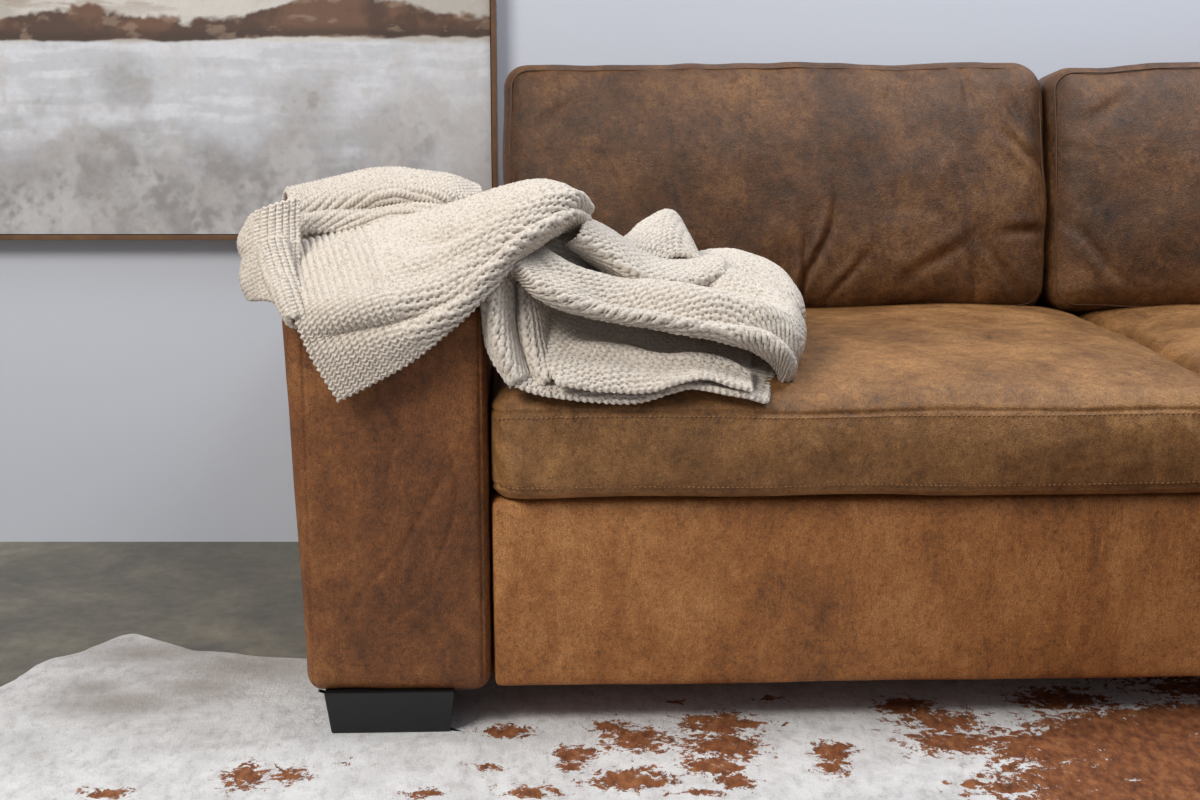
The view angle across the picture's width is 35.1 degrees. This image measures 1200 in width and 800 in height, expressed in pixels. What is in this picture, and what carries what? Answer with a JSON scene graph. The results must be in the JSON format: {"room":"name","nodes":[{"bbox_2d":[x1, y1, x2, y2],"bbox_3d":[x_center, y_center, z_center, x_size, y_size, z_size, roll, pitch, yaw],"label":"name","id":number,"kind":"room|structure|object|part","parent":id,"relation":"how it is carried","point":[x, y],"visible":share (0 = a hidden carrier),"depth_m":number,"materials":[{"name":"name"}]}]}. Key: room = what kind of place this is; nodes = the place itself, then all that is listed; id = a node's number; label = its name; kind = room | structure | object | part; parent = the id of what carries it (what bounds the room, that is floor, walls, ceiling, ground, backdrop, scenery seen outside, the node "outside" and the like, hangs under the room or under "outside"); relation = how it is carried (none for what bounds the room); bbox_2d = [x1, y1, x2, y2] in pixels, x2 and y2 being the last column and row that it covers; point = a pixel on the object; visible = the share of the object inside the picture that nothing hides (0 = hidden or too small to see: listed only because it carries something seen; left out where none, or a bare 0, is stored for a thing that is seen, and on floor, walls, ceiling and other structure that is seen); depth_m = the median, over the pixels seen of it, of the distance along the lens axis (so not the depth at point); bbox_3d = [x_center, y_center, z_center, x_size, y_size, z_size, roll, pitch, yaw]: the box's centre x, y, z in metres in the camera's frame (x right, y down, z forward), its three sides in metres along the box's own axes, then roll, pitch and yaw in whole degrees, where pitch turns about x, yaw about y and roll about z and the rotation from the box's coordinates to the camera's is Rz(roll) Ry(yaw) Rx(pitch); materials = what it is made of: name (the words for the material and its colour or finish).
{"room":"living room","nodes":[
{"label":"living room","id":0,"kind":"room"},
{"bbox_2d":[0,542,306,686],"bbox_3d":[0.200,0.915,1.227,6.800,0.100,5.760,0,12,0],"label":"floor","id":1,"kind":"structure","parent":0,"point":[58,599],"depth_m":3.56,"materials":[{"name":"concrete"}]},
{"bbox_2d":[0,634,1199,799],"bbox_3d":[0.333,0.567,2.601,3.207,0.007,1.666,0,12,0],"label":"cowhide rug","id":2,"kind":"object","parent":1,"relation":"on","point":[128,716],"visible":0.83,"depth_m":2.86,"materials":[{"name":"fur"}]},
{"bbox_2d":[282,62,1199,732],"bbox_3d":[0.916,-0.076,3.279,2.804,0.981,0.986,0,12,-2],"label":"leather sofa","id":3,"kind":"object","parent":1,"relation":"on","point":[979,458],"visible":0.76,"depth_m":2.89,"materials":[{"name":"brown leather"}]},
{"bbox_3d":[-0.334,0.053,3.273,0.304,0.609,0.949,0,12,-2],"label":"arm","id":4,"kind":"part","parent":3,"relation":"part of","materials":[{"name":"leather"}]},
{"bbox_2d":[237,166,806,404],"bbox_3d":[-0.112,-0.187,2.938,0.887,0.327,0.491,0,12,0],"label":"knitted throw blanket","id":5,"kind":"object","parent":3,"relation":"on","point":[372,268],"visible":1,"depth_m":2.79,"materials":[{"name":"fabric"}]},
{"bbox_2d":[502,62,1046,307],"bbox_3d":[0.319,-0.387,3.514,1.003,0.469,0.294,0,3,-2],"label":"cushion","id":6,"kind":"object","parent":3,"relation":"on","point":[912,185],"depth_m":3.40,"materials":[{"name":"leather"}]},
{"bbox_3d":[0.917,0.202,3.306,2.199,0.303,0.828,0,12,-2],"label":"rail","id":7,"kind":"part","parent":3,"relation":"part of","materials":[{"name":"leather"}]},
{"bbox_2d":[491,303,1199,498],"bbox_3d":[0.386,-0.026,3.189,1.124,0.199,0.830,0,12,-2],"label":"seat cushion","id":8,"kind":"object","parent":3,"relation":"on","point":[883,400],"depth_m":2.81,"materials":[{"name":"leather"}]},
{"bbox_2d":[1034,62,1199,311],"bbox_3d":[1.313,-0.396,3.551,0.999,0.468,0.299,0,3,-2],"label":"cushion","id":9,"kind":"object","parent":3,"relation":"on","point":[1119,146],"depth_m":3.44,"materials":[{"name":"leather"}]},
{"bbox_2d":[1068,304,1199,374],"bbox_3d":[1.453,-0.037,3.231,1.124,0.202,0.828,0,12,-2],"label":"seat cushion","id":10,"kind":"object","parent":3,"relation":"on","point":[1169,334],"depth_m":3.31,"materials":[{"name":"leather"}]},
{"bbox_2d":[0,0,1199,541],"bbox_3d":[0.200,-1.139,3.674,6.800,2.900,0.120,0,12,0],"label":"wall","id":11,"kind":"structure","parent":0,"point":[144,397],"depth_m":3.82,"materials":[{"name":"white paint"}]},
{"bbox_2d":[0,0,497,239],"bbox_3d":[-0.936,-0.799,3.657,1.470,0.980,0.052,0,12,0],"label":"framed landscape painting","id":12,"kind":"object","parent":11,"relation":"attached to","point":[120,119],"visible":0.89,"depth_m":3.69,"materials":[{"name":"paint"}]},
{"bbox_3d":[-0.936,-0.324,3.758,1.452,0.009,0.052,0,12,0],"label":"frame","id":13,"kind":"part","parent":12,"relation":"part of","materials":[{"name":"brown wood"}]},
{"bbox_3d":[-0.205,-0.799,3.657,0.009,0.980,0.052,0,12,0],"label":"frame","id":14,"kind":"part","parent":12,"relation":"part of","materials":[{"name":"brown wood"}]}
]}

